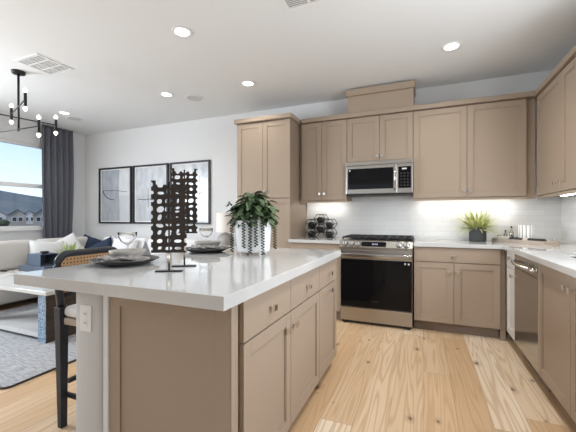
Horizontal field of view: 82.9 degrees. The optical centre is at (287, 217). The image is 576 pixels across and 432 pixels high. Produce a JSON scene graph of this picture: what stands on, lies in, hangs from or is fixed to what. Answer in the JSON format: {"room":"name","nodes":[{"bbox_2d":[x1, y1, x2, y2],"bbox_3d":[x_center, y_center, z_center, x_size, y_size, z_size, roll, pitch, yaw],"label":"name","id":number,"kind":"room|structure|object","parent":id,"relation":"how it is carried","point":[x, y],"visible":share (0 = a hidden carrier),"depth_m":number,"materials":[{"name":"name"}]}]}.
{"room":"kitchen","nodes":[
{"label":"kitchen","id":0,"kind":"room"},
{"bbox_2d":[0,115,84,240],"bbox_3d":[-5.327,-0.196,2.898,0.120,2.743,7.280,0,0,22],"label":"wall","id":1,"kind":"structure","parent":0,"point":[28,135],"depth_m":5.52,"materials":[{"name":"white paint"}]},
{"bbox_2d":[0,138,42,230],"bbox_3d":[-4.562,-0.500,4.659,0.125,1.430,2.160,0,0,22],"label":"window","id":2,"kind":"structure","parent":1,"relation":"in","point":[2,228],"depth_m":5.26,"materials":[{"name":"white paint"}]},
{"bbox_2d":[0,0,575,134],"bbox_3d":[-1.889,-1.618,1.475,7.560,0.100,7.520,0,0,22],"label":"ceiling","id":3,"kind":"structure","parent":0,"point":[122,54],"depth_m":3.03,"materials":[{"name":"white paint"}]},
{"bbox_2d":[0,69,57,137],"bbox_3d":[-2.924,-1.197,3.497,0.659,0.741,0.601,0,0,-13],"label":"chandelier","id":4,"kind":"object","parent":3,"relation":"hanging from","point":[17,72],"visible":1,"depth_m":3.50,"materials":[{"name":"black metal"}]},
{"bbox_2d":[14,53,73,74],"bbox_3d":[-2.498,-1.564,3.350,0.360,0.008,0.360,0,0,22],"label":"ceiling vent","id":5,"kind":"object","parent":3,"relation":"in","point":[36,61],"visible":1,"depth_m":3.33,"materials":[{"name":"white metal"}]},
{"bbox_2d":[42,124,73,238],"bbox_3d":[-4.018,-0.207,5.701,0.097,2.705,0.544,0,0,21],"label":"curtain","id":6,"kind":"object","parent":3,"relation":"hanging from","point":[57,150],"visible":0.61,"depth_m":5.71,"materials":[{"name":"grey fabric"}]},
{"bbox_2d":[58,111,70,114],"bbox_3d":[-3.358,-1.564,4.902,0.172,0.008,0.172,0,0,22],"label":"recessed light","id":7,"kind":"object","parent":3,"relation":"in","point":[59,112],"visible":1,"depth_m":4.91,"materials":[{"name":"white plastic"}]},
{"bbox_2d":[65,116,82,120],"bbox_3d":[-3.386,-1.565,5.175,0.240,0.006,0.240,0,0,22],"label":"ceiling speaker","id":8,"kind":"object","parent":3,"relation":"attached to","point":[73,118],"visible":1,"depth_m":5.16,"materials":[{"name":"white paint"}]},
{"bbox_2d":[67,117,81,120],"bbox_3d":[-3.386,-1.563,5.175,0.200,0.001,0.200,0,0,22],"label":"grille","id":9,"kind":"object","parent":8,"relation":"attached to","point":[71,118],"depth_m":5.16,"materials":[{"name":"white metal"}]},
{"bbox_2d":[159,92,173,96],"bbox_3d":[-1.550,-1.564,4.164,0.172,0.008,0.172,0,0,22],"label":"recessed light","id":10,"kind":"object","parent":3,"relation":"in","point":[164,94],"visible":1,"depth_m":4.16,"materials":[{"name":"white"}]},
{"bbox_2d":[171,26,192,37],"bbox_3d":[-0.897,-1.564,2.760,0.172,0.008,0.172,0,0,22],"label":"recessed light","id":11,"kind":"object","parent":3,"relation":"in","point":[181,31],"visible":1,"depth_m":2.76,"materials":[{"name":"white paint"}]},
{"bbox_2d":[185,95,203,101],"bbox_3d":[-1.228,-1.565,4.286,0.240,0.006,0.240,0,0,22],"label":"ceiling speaker","id":12,"kind":"object","parent":3,"relation":"attached to","point":[196,98],"visible":1,"depth_m":4.29,"materials":[{"name":"white paint"}]},
{"bbox_2d":[187,96,201,100],"bbox_3d":[-1.228,-1.563,4.286,0.200,0.001,0.200,0,0,22],"label":"grille","id":13,"kind":"object","parent":12,"relation":"attached to","point":[194,98],"depth_m":4.29,"materials":[{"name":"white metal"}]},
{"bbox_2d":[241,80,254,86],"bbox_3d":[-0.469,-1.564,3.822,0.172,0.008,0.172,0,0,22],"label":"recessed light","id":14,"kind":"object","parent":3,"relation":"in","point":[243,83],"visible":1,"depth_m":3.81,"materials":[{"name":"white"}]},
{"bbox_2d":[281,0,328,10],"bbox_3d":[0.096,-1.564,2.233,0.360,0.008,0.360,0,0,22],"label":"ceiling vent","id":15,"kind":"object","parent":3,"relation":"in","point":[289,5],"visible":1,"depth_m":2.38,"materials":[{"name":"white metal"}]},
{"bbox_2d":[441,41,461,51],"bbox_3d":[1.500,-1.564,2.994,0.172,0.008,0.172,0,0,22],"label":"recessed light","id":16,"kind":"object","parent":3,"relation":"in","point":[454,46],"visible":1,"depth_m":2.99,"materials":[{"name":"white"}]},
{"bbox_2d":[0,297,575,431],"bbox_3d":[-1.889,1.215,1.475,7.560,0.080,7.520,0,0,22],"label":"floor","id":17,"kind":"structure","parent":0,"point":[380,378],"depth_m":2.21,"materials":[{"name":"brown wood"}]},
{"bbox_2d":[0,303,75,388],"bbox_3d":[-2.598,1.168,3.488,2.225,0.014,1.855,0,0,22],"label":"area rug","id":18,"kind":"object","parent":17,"relation":"on","point":[23,358],"visible":0.3,"depth_m":2.74,"materials":[{"name":"grey carpet"}]},
{"bbox_2d":[19,264,54,271],"bbox_3d":[-3.119,0.889,4.387,0.520,0.545,0.600,0,0,22],"label":"side table","id":19,"kind":"object","parent":18,"relation":"on","point":[25,267],"visible":0.2,"depth_m":4.12,"materials":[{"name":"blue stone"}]},
{"bbox_2d":[27,252,57,265],"bbox_3d":[-3.195,0.543,4.256,0.260,0.145,0.220,0,0,22],"label":"storage box","id":20,"kind":"object","parent":19,"relation":"on","point":[34,259],"visible":0.78,"depth_m":4.20,"materials":[{"name":"blue stone"}]},
{"bbox_2d":[51,240,82,258],"bbox_3d":[-2.969,0.456,4.441,0.570,0.319,0.548,0,0,22],"label":"potted grass","id":21,"kind":"object","parent":19,"relation":"on","point":[71,247],"depth_m":4.40,"materials":[{"name":"green plant"}]},
{"bbox_2d":[0,275,75,343],"bbox_3d":[-2.648,0.919,3.499,1.270,0.484,0.660,0,0,22],"label":"coffee table","id":22,"kind":"object","parent":18,"relation":"on","point":[39,322],"visible":0.53,"depth_m":3.14,"materials":[{"name":"white stone"}]},
{"bbox_2d":[0,308,37,336],"bbox_3d":[-2.644,1.105,3.497,0.923,0.043,0.580,0,0,22],"label":"shelf","id":23,"kind":"object","parent":22,"relation":"attached to","point":[26,322],"depth_m":3.36,"materials":[{"name":"white stone"}]},
{"bbox_2d":[0,236,94,304],"bbox_3d":[-3.887,0.753,4.558,1.000,0.845,2.950,0,0,22],"label":"sofa","id":24,"kind":"object","parent":17,"relation":"on","point":[13,253],"visible":0.11,"depth_m":4.50,"materials":[{"name":"grey fabric"}]},
{"bbox_2d":[0,271,14,276],"bbox_3d":[-3.895,0.813,4.102,0.665,0.155,0.680,0,0,22],"label":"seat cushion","id":25,"kind":"object","parent":24,"relation":"on","point":[2,273],"depth_m":4.27,"materials":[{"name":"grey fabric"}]},
{"bbox_2d":[1,269,24,272],"bbox_3d":[-3.631,0.813,4.739,0.665,0.155,0.680,0,0,22],"label":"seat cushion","id":26,"kind":"object","parent":24,"relation":"on","point":[3,270],"depth_m":4.49,"materials":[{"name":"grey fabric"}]},
{"bbox_2d":[0,240,34,270],"bbox_3d":[-3.973,0.530,4.481,0.220,0.400,0.900,0,0,22],"label":"cushion","id":27,"kind":"object","parent":24,"relation":"on","point":[13,253],"depth_m":4.55,"materials":[{"name":"grey fabric"}]},
{"bbox_2d":[29,240,63,253],"bbox_3d":[-3.573,0.540,4.834,0.190,0.422,0.474,0,0,39],"label":"throw pillow","id":28,"kind":"object","parent":24,"relation":"on","point":[35,246],"visible":0.41,"depth_m":4.79,"materials":[{"name":"white fabric"}]},
{"bbox_2d":[36,236,94,246],"bbox_3d":[-3.614,0.530,5.349,0.220,0.400,0.900,0,0,22],"label":"cushion","id":29,"kind":"object","parent":24,"relation":"on","point":[82,240],"depth_m":5.41,"materials":[{"name":"grey fabric"}]},
{"bbox_2d":[56,232,83,250],"bbox_3d":[-3.469,0.510,5.137,0.560,0.548,0.188,0,0,-45],"label":"throw pillow","id":30,"kind":"object","parent":24,"relation":"on","point":[71,238],"visible":0.27,"depth_m":5.16,"materials":[{"name":"white fabric"}]},
{"bbox_2d":[83,234,101,248],"bbox_3d":[-3.347,0.520,5.563,0.544,0.468,0.174,0,0,1],"label":"throw pillow","id":31,"kind":"object","parent":24,"relation":"on","point":[91,241],"visible":0.21,"depth_m":5.55,"materials":[{"name":"blue fabric"}]},
{"bbox_2d":[53,246,116,428],"bbox_3d":[-1.083,0.685,1.991,0.555,0.980,0.466,0,0,22],"label":"bar stool","id":32,"kind":"object","parent":17,"relation":"on","point":[64,316],"visible":0.23,"depth_m":1.86,"materials":[{"name":"black wood"}]},
{"bbox_2d":[76,292,109,431],"bbox_3d":[-0.566,0.744,2.139,0.198,0.864,1.560,0,0,22],"label":"wall","id":33,"kind":"structure","parent":17,"relation":"on","point":[92,348],"depth_m":1.41,"materials":[{"name":"grey paint"}]},
{"bbox_2d":[80,305,91,331],"bbox_3d":[-0.881,0.440,1.421,0.070,0.114,0.008,0,0,22],"label":"wall outlet","id":34,"kind":"object","parent":33,"relation":"attached to","point":[85,310],"visible":1,"depth_m":1.42,"materials":[{"name":"white paint"}]},
{"bbox_2d":[103,236,209,254],"bbox_3d":[-2.143,0.745,4.967,1.900,0.860,0.920,0,0,22],"label":"sofa","id":35,"kind":"object","parent":17,"relation":"on","point":[142,240],"visible":0.09,"depth_m":4.90,"materials":[{"name":"grey fabric"}]},
{"bbox_2d":[89,237,111,247],"bbox_3d":[-2.969,0.535,5.169,0.548,0.473,0.171,0,0,13],"label":"throw pillow","id":36,"kind":"object","parent":35,"relation":"on","point":[107,242],"visible":0.38,"depth_m":5.14,"materials":[{"name":"blue fabric"}]},
{"bbox_2d":[112,237,138,248],"bbox_3d":[-2.514,0.520,4.959,0.488,0.440,0.206,0,0,22],"label":"throw pillow","id":37,"kind":"object","parent":35,"relation":"on","point":[117,243],"visible":0.26,"depth_m":4.92,"materials":[{"name":"white fabric"}]},
{"bbox_2d":[103,236,149,247],"bbox_3d":[-2.557,0.523,5.209,0.930,0.415,0.210,0,0,22],"label":"cushion","id":38,"kind":"object","parent":35,"relation":"on","point":[142,240],"depth_m":4.99,"materials":[{"name":"white fabric"}]},
{"bbox_2d":[147,238,201,254],"bbox_3d":[-1.679,0.523,4.846,0.930,0.415,0.210,0,0,22],"label":"cushion","id":39,"kind":"object","parent":35,"relation":"on","point":[189,242],"depth_m":4.74,"materials":[{"name":"white fabric"}]},
{"bbox_2d":[110,280,292,431],"bbox_3d":[-0.366,0.744,1.542,0.643,0.863,0.574,0,0,22],"label":"base cabinet","id":40,"kind":"object","parent":17,"relation":"on","point":[174,368],"visible":0.71,"depth_m":1.31,"materials":[{"name":"brown paint"}]},
{"bbox_2d":[14,245,339,310],"bbox_3d":[-0.428,0.286,2.056,1.150,0.050,1.648,0,0,22],"label":"countertop","id":41,"kind":"structure","parent":40,"relation":"on","point":[226,279],"depth_m":1.47,"materials":[{"name":"white stone"}]},
{"bbox_2d":[89,255,159,266],"bbox_3d":[-0.913,0.246,1.834,0.356,0.031,0.356,0,0,22],"label":"charger plate","id":42,"kind":"object","parent":41,"relation":"on","point":[152,257],"visible":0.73,"depth_m":1.73,"materials":[{"name":"grey ceramic"}]},
{"bbox_2d":[101,256,149,262],"bbox_3d":[-0.913,0.241,1.834,0.256,0.019,0.256,0,0,22],"label":"dinner plate","id":43,"kind":"object","parent":42,"relation":"on","point":[143,257],"visible":0.44,"depth_m":1.79,"materials":[{"name":"grey ceramic"}]},
{"bbox_2d":[97,254,141,261],"bbox_3d":[-0.900,0.215,1.749,0.211,0.030,0.147,0,0,-13],"label":"napkin","id":44,"kind":"object","parent":43,"relation":"on","point":[106,258],"visible":0.98,"depth_m":1.71,"materials":[{"name":"fabric"}]},
{"bbox_2d":[109,248,146,260],"bbox_3d":[-0.909,0.214,1.854,0.196,0.059,0.196,0,0,22],"label":"bowl","id":45,"kind":"object","parent":43,"relation":"on","point":[129,251],"visible":0.61,"depth_m":1.81,"materials":[{"name":"white ceramic"}]},
{"bbox_2d":[117,232,136,247],"bbox_3d":[-1.006,0.177,2.045,0.112,0.168,0.112,0,0,22],"label":"stemmed glass","id":46,"kind":"object","parent":41,"relation":"on","point":[127,238],"visible":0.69,"depth_m":2.01,"materials":[{"name":"white"}]},
{"bbox_2d":[143,241,150,254],"bbox_3d":[-0.903,0.204,2.068,0.077,0.115,0.046,0,0,31],"label":"folded napkin","id":47,"kind":"object","parent":41,"relation":"on","point":[145,246],"visible":0.33,"depth_m":2.06,"materials":[{"name":"grey fabric"}]},
{"bbox_2d":[151,180,186,271],"bbox_3d":[-0.574,0.042,1.574,0.165,0.438,0.036,0,0,-8],"label":"sculpture","id":48,"kind":"object","parent":41,"relation":"on","point":[155,196],"visible":1,"depth_m":1.57,"materials":[{"name":"black metal"}]},
{"bbox_2d":[171,168,197,266],"bbox_3d":[-0.552,0.001,1.738,0.135,0.521,0.036,0,0,-11],"label":"sculpture","id":49,"kind":"object","parent":41,"relation":"on","point":[181,174],"visible":0.69,"depth_m":1.74,"materials":[{"name":"black metal"}]},
{"bbox_2d":[199,228,212,240],"bbox_3d":[-0.692,0.177,2.760,0.112,0.168,0.112,0,0,22],"label":"stemmed glass","id":50,"kind":"object","parent":41,"relation":"on","point":[205,232],"visible":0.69,"depth_m":2.72,"materials":[{"name":"white"}]},
{"bbox_2d":[186,246,229,252],"bbox_3d":[-0.618,0.246,2.480,0.356,0.031,0.356,0,0,22],"label":"charger plate","id":51,"kind":"object","parent":41,"relation":"on","point":[225,247],"visible":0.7,"depth_m":2.36,"materials":[{"name":"grey ceramic"}]},
{"bbox_2d":[189,247,223,249],"bbox_3d":[-0.618,0.241,2.480,0.256,0.019,0.256,0,0,22],"label":"dinner plate","id":52,"kind":"object","parent":51,"relation":"on","point":[220,247],"visible":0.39,"depth_m":2.37,"materials":[{"name":"grey ceramic"}]},
{"bbox_2d":[190,244,219,248],"bbox_3d":[-0.605,0.216,2.393,0.211,0.033,0.146,0,0,-13],"label":"napkin","id":53,"kind":"object","parent":52,"relation":"on","point":[197,246],"visible":1,"depth_m":2.35,"materials":[{"name":"fabric"}]},
{"bbox_2d":[195,241,220,248],"bbox_3d":[-0.614,0.214,2.500,0.196,0.059,0.196,0,0,22],"label":"bowl","id":54,"kind":"object","parent":52,"relation":"on","point":[202,243],"visible":0.52,"depth_m":2.43,"materials":[{"name":"white ceramic"}]},
{"bbox_2d":[225,191,278,254],"bbox_3d":[-0.245,0.039,2.330,0.391,0.446,0.400,0,0,22],"label":"ivy","id":55,"kind":"object","parent":41,"relation":"on","point":[253,235],"visible":1,"depth_m":2.23,"materials":[{"name":"green plant"}]},
{"bbox_2d":[235,220,271,252],"bbox_3d":[-0.244,0.131,2.325,0.262,0.220,0.262,0,0,22],"label":"pot","id":56,"kind":"object","parent":41,"relation":"on","point":[252,236],"depth_m":2.21,"materials":[{"name":"white ceramic"}]},
{"bbox_2d":[237,118,306,247],"bbox_3d":[-0.206,-0.015,4.366,0.740,2.380,0.646,0,0,22],"label":"pantry cabinet","id":57,"kind":"object","parent":17,"relation":"on","point":[268,152],"visible":0.44,"depth_m":4.07,"materials":[{"name":"brown paint"}]},
{"bbox_2d":[289,267,318,424],"bbox_3d":[-0.159,0.744,2.044,0.643,0.862,0.507,0,0,22],"label":"base cabinet","id":58,"kind":"object","parent":17,"relation":"on","point":[304,310],"visible":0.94,"depth_m":1.90,"materials":[{"name":"brown paint"}]},
{"bbox_2d":[289,242,340,318],"bbox_3d":[0.422,0.738,4.091,0.622,0.875,0.673,0,0,22],"label":"base cabinet","id":59,"kind":"object","parent":17,"relation":"on","point":[323,246],"visible":0.08,"depth_m":3.71,"materials":[{"name":"brown paint"}]},
{"bbox_2d":[288,236,341,243],"bbox_3d":[0.419,0.280,4.085,0.623,0.038,0.663,0,0,22],"label":"countertop","id":60,"kind":"structure","parent":59,"relation":"on","point":[334,240],"depth_m":3.85,"materials":[{"name":"white stone"}]},
{"bbox_2d":[305,214,337,237],"bbox_3d":[0.436,0.108,4.257,0.394,0.299,0.172,0,0,22],"label":"rack","id":61,"kind":"object","parent":60,"relation":"on","point":[327,218],"visible":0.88,"depth_m":4.21,"materials":[{"name":"black metal"}]},
{"bbox_2d":[308,231,315,236],"bbox_3d":[0.331,0.215,4.311,0.072,0.072,0.210,0,0,22],"label":"wine bottle","id":62,"kind":"object","parent":61,"relation":"in","point":[310,233],"visible":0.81,"depth_m":4.22,"materials":[{"name":"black glass"}]},
{"bbox_2d":[308,222,315,227],"bbox_3d":[0.331,0.096,4.311,0.072,0.072,0.210,0,0,22],"label":"wine bottle","id":63,"kind":"object","parent":61,"relation":"in","point":[310,224],"visible":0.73,"depth_m":4.22,"materials":[{"name":"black glass"}]},
{"bbox_2d":[317,217,324,222],"bbox_3d":[0.440,0.031,4.266,0.072,0.072,0.210,0,0,22],"label":"wine bottle","id":64,"kind":"object","parent":61,"relation":"in","point":[319,219],"visible":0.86,"depth_m":4.17,"materials":[{"name":"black glass"}]},
{"bbox_2d":[317,226,324,231],"bbox_3d":[0.440,0.155,4.266,0.072,0.072,0.210,0,0,22],"label":"wine bottle","id":65,"kind":"object","parent":61,"relation":"in","point":[319,229],"visible":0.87,"depth_m":4.17,"materials":[{"name":"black glass"}]},
{"bbox_2d":[326,222,332,227],"bbox_3d":[0.549,0.096,4.221,0.072,0.072,0.210,0,0,22],"label":"wine bottle","id":66,"kind":"object","parent":61,"relation":"in","point":[328,224],"visible":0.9,"depth_m":4.13,"materials":[{"name":"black glass"}]},
{"bbox_2d":[326,231,333,236],"bbox_3d":[0.549,0.215,4.221,0.072,0.072,0.210,0,0,22],"label":"wine bottle","id":67,"kind":"object","parent":61,"relation":"in","point":[329,233],"visible":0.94,"depth_m":4.13,"materials":[{"name":"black glass"}]},
{"bbox_2d":[319,259,335,379],"bbox_3d":[0.026,0.744,2.491,0.643,0.862,0.455,0,0,22],"label":"base cabinet","id":68,"kind":"object","parent":17,"relation":"on","point":[327,271],"visible":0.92,"depth_m":2.35,"materials":[{"name":"brown paint"}]},
{"bbox_2d":[340,234,413,329],"bbox_3d":[1.053,0.696,3.793,0.760,0.959,0.718,0,0,22],"label":"gas range","id":69,"kind":"object","parent":17,"relation":"on","point":[377,271],"visible":1,"depth_m":3.50,"materials":[{"name":"silver metal"}]},
{"bbox_2d":[344,238,413,240],"bbox_3d":[1.071,0.258,3.837,0.760,0.022,0.621,0,0,22],"label":"cooktop","id":70,"kind":"object","parent":69,"relation":"in","point":[345,239],"depth_m":3.61,"materials":[{"name":"black glass"}]},
{"bbox_2d":[414,246,499,337],"bbox_3d":[1.781,0.738,3.529,0.765,0.875,0.673,0,0,22],"label":"base cabinet","id":71,"kind":"object","parent":17,"relation":"on","point":[457,290],"visible":1,"depth_m":3.24,"materials":[{"name":"brown paint"}]},
{"bbox_2d":[414,239,575,277],"bbox_3d":[1.595,0.280,2.211,1.439,0.038,3.226,0,0,22],"label":"countertop","id":72,"kind":"structure","parent":71,"relation":"on","point":[556,257],"depth_m":2.74,"materials":[{"name":"white stone"}]},
{"bbox_2d":[469,228,486,241],"bbox_3d":[2.071,0.186,3.564,0.168,0.150,0.168,0,0,22],"label":"pot","id":73,"kind":"object","parent":72,"relation":"on","point":[475,235],"depth_m":3.49,"materials":[{"name":"grey ceramic"}]},
{"bbox_2d":[454,207,504,241],"bbox_3d":[2.054,0.073,3.528,0.582,0.376,0.464,0,0,22],"label":"potted grass","id":74,"kind":"object","parent":72,"relation":"on","point":[478,229],"depth_m":3.49,"materials":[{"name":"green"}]},
{"bbox_2d":[492,235,559,244],"bbox_3d":[2.397,0.227,3.321,0.210,0.069,0.540,0,0,-18],"label":"serving tray","id":75,"kind":"object","parent":72,"relation":"on","point":[548,242],"visible":0.91,"depth_m":3.18,"materials":[{"name":"brown wood"}]},
{"bbox_2d":[499,236,509,238],"bbox_3d":[2.301,0.220,3.468,0.060,0.045,0.130,0,0,-18],"label":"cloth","id":76,"kind":"object","parent":75,"relation":"on","point":[501,237],"visible":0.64,"depth_m":3.44,"materials":[{"name":"beige fabric"}]},
{"bbox_2d":[509,226,513,236],"bbox_3d":[2.378,0.172,3.472,0.040,0.155,0.040,0,0,22],"label":"glass bottle","id":77,"kind":"object","parent":75,"relation":"on","point":[511,233],"visible":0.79,"depth_m":3.46,"materials":[{"name":"clear glass"}]},
{"bbox_2d":[518,225,534,237],"bbox_3d":[2.422,0.164,3.318,0.136,0.170,0.136,0,0,22],"label":"striped vase","id":78,"kind":"object","parent":75,"relation":"on","point":[524,231],"visible":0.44,"depth_m":3.27,"materials":[{"name":"white ceramic"}]},
{"bbox_2d":[509,237,546,240],"bbox_3d":[2.358,0.227,3.223,0.045,0.045,0.340,0,0,-18],"label":"rolling pin","id":79,"kind":"object","parent":75,"relation":"on","point":[514,238],"visible":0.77,"depth_m":3.19,"materials":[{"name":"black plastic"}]},
{"bbox_2d":[500,249,505,340],"bbox_3d":[2.052,0.738,3.118,0.042,0.875,0.025,0,0,22],"label":"cabinet filler","id":80,"kind":"object","parent":17,"relation":"on","point":[502,251],"visible":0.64,"depth_m":3.11,"materials":[{"name":"brown paint"}]},
{"bbox_2d":[507,251,514,340],"bbox_3d":[2.277,0.738,2.827,0.650,0.875,0.287,0,0,22],"label":"base cabinet","id":81,"kind":"object","parent":17,"relation":"on","point":[510,267],"visible":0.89,"depth_m":2.93,"materials":[{"name":"white paint"}]},
{"bbox_2d":[511,254,551,391],"bbox_3d":[2.072,0.741,2.410,0.672,0.868,0.622,0,0,22],"label":"dishwasher","id":82,"kind":"object","parent":17,"relation":"on","point":[526,270],"visible":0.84,"depth_m":2.45,"materials":[{"name":"silver metal"}]},
{"bbox_2d":[539,264,575,423],"bbox_3d":[1.778,0.741,1.620,0.650,0.868,1.047,0,0,22],"label":"base cabinet","id":83,"kind":"object","parent":17,"relation":"on","point":[557,290],"visible":0.9,"depth_m":1.90,"materials":[{"name":"brown paint"}]},
{"bbox_3d":[-0.891,0.810,4.698,0.440,0.730,0.440,0,0,22],"label":"end table","id":84,"kind":"object","parent":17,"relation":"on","visible":0},
{"bbox_2d":[216,213,234,245],"bbox_3d":[-0.900,0.190,4.702,0.270,0.510,0.270,0,0,22],"label":"table lamp","id":85,"kind":"object","parent":84,"relation":"on","point":[222,220],"visible":0.7,"depth_m":4.59,"materials":[{"name":"grey"}]},
{"bbox_2d":[85,70,552,322],"bbox_3d":[-0.474,-0.196,4.894,7.560,2.743,0.120,0,0,22],"label":"wall","id":86,"kind":"structure","parent":0,"point":[214,139],"depth_m":5.19,"materials":[{"name":"white paint"}]},
{"bbox_2d":[99,166,131,223],"bbox_3d":[-3.133,-0.397,5.910,0.810,1.015,0.034,0,0,22],"label":"framed print","id":87,"kind":"object","parent":86,"relation":"attached to","point":[115,183],"visible":1,"depth_m":5.91,"materials":[{"name":"black"}]},
{"bbox_2d":[132,163,168,223],"bbox_3d":[-2.360,-0.397,5.590,0.787,1.015,0.034,0,0,22],"label":"framed print","id":88,"kind":"object","parent":86,"relation":"attached to","point":[142,175],"visible":0.84,"depth_m":5.63,"materials":[{"name":"black"}]},
{"bbox_2d":[169,160,210,223],"bbox_3d":[-1.591,-0.397,5.271,0.797,1.015,0.034,0,0,22],"label":"framed print","id":89,"kind":"object","parent":86,"relation":"attached to","point":[203,166],"visible":0.62,"depth_m":5.20,"materials":[{"name":"black"}]},
{"bbox_2d":[300,119,351,202],"bbox_3d":[0.491,-0.696,4.236,0.610,1.018,0.352,0,0,22],"label":"upper cabinet","id":90,"kind":"object","parent":86,"relation":"attached to","point":[323,145],"visible":1,"depth_m":4.09,"materials":[{"name":"brown paint"}]},
{"bbox_2d":[335,215,342,220],"bbox_3d":[0.679,0.010,4.333,0.114,0.070,0.008,0,0,22],"label":"wall outlet","id":91,"kind":"object","parent":86,"relation":"attached to","point":[337,217],"visible":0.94,"depth_m":4.33,"materials":[{"name":"white paint"}]},
{"bbox_2d":[347,112,412,161],"bbox_3d":[1.124,-0.934,3.974,0.750,0.542,0.352,0,0,22],"label":"upper cabinet","id":92,"kind":"object","parent":86,"relation":"attached to","point":[389,136],"visible":0.94,"depth_m":3.83,"materials":[{"name":"brown paint"}]},
{"bbox_2d":[346,158,412,196],"bbox_3d":[1.108,-0.458,3.935,0.751,0.402,0.413,0,0,22],"label":"microwave oven","id":93,"kind":"object","parent":92,"relation":"attached to","point":[380,178],"visible":0.99,"depth_m":3.78,"materials":[{"name":"silver metal"}]},
{"bbox_2d":[307,192,560,241],"bbox_3d":[1.565,-0.007,3.978,2.825,0.536,0.012,0,0,22],"label":"backsplash","id":94,"kind":"structure","parent":86,"relation":"attached to","point":[392,215],"depth_m":3.91,"materials":[{"name":"white tile"}]},
{"bbox_2d":[413,98,535,200],"bbox_3d":[2.004,-0.696,3.610,1.144,1.018,0.352,0,0,22],"label":"upper cabinet","id":95,"kind":"object","parent":86,"relation":"attached to","point":[475,151],"depth_m":3.46,"materials":[{"name":"brown paint"}]},
{"bbox_2d":[234,91,537,124],"bbox_3d":[0.971,-1.234,3.877,3.352,0.055,0.648,0,0,22],"label":"crown molding","id":96,"kind":"structure","parent":95,"relation":"attached to","point":[529,94],"depth_m":3.75,"materials":[{"name":"beige paint"}]},
{"bbox_2d":[346,80,415,112],"bbox_3d":[1.131,-1.404,3.973,0.784,0.285,0.343,0,0,22],"label":"chase","id":97,"kind":"object","parent":96,"relation":"on","point":[399,94],"visible":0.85,"depth_m":3.82,"materials":[{"name":"beige paint"}]},
{"bbox_3d":[1.548,-0.196,0.052,0.120,2.743,7.280,0,0,22],"label":"wall","id":98,"kind":"structure","parent":0,"visible":0},
{"bbox_2d":[535,44,575,94],"bbox_3d":[2.360,-1.233,2.602,0.325,0.053,1.234,0,0,22],"label":"crown molding","id":99,"kind":"structure","parent":98,"relation":"attached to","point":[569,57],"depth_m":2.71,"materials":[{"name":"beige paint"}]},
{"bbox_2d":[537,56,575,198],"bbox_3d":[2.363,-0.696,2.617,0.331,1.018,1.257,0,0,22],"label":"upper cabinet","id":100,"kind":"object","parent":98,"relation":"attached to","point":[556,104],"visible":1,"depth_m":2.77,"materials":[{"name":"brown paint"}]},
{"bbox_2d":[561,195,575,244],"bbox_3d":[2.536,-0.007,2.613,0.012,0.536,1.768,0,0,22],"label":"backsplash","id":101,"kind":"structure","parent":98,"relation":"attached to","point":[568,203],"depth_m":3.25,"materials":[{"name":"white tile"}]},
{"label":"outside","id":102,"kind":"structure","parent":0,"visible":0},
{"bbox_3d":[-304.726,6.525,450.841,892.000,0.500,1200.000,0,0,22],"label":"ground","id":103,"kind":"structure","parent":102,"visible":0},
{"bbox_2d":[0,211,5,218],"bbox_3d":[-237.257,0.000,266.340,12.200,12.450,12.750,0,0,-40],"label":"house","id":104,"kind":"structure","parent":103,"relation":"on","point":[2,215],"depth_m":264.11,"materials":[{"name":"grey"}]},
{"bbox_2d":[0,219,9,225],"bbox_3d":[-196.208,3.981,225.028,7.147,5.556,6.866,0,0,22],"label":"bush","id":105,"kind":"object","parent":103,"relation":"on","point":[3,222],"visible":0.91,"depth_m":223.49,"materials":[{"name":"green plant"}]},
{"bbox_2d":[8,209,25,225],"bbox_3d":[-210.846,0.000,254.340,11.700,12.450,12.750,0,0,-40],"label":"house","id":106,"kind":"structure","parent":103,"relation":"on","point":[17,217],"depth_m":250.00,"materials":[{"name":"beige"}]},
{"bbox_2d":[23,210,33,223],"bbox_3d":[-229.381,0.100,289.340,14.200,12.250,12.750,0,0,-40],"label":"house","id":107,"kind":"structure","parent":103,"relation":"on","point":[29,215],"depth_m":285.02,"materials":[{"name":"grey"}]},
{"bbox_2d":[33,209,41,225],"bbox_3d":[-192.839,0.000,254.340,10.200,12.450,12.750,0,0,-40],"label":"house","id":108,"kind":"structure","parent":103,"relation":"on","point":[37,217],"depth_m":248.66,"materials":[{"name":"beige"}]},
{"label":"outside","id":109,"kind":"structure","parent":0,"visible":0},
{"bbox_2d":[0,190,41,219],"bbox_3d":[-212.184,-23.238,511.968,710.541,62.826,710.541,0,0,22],"label":"hillside","id":110,"kind":"structure","parent":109,"point":[10,202],"depth_m":445.56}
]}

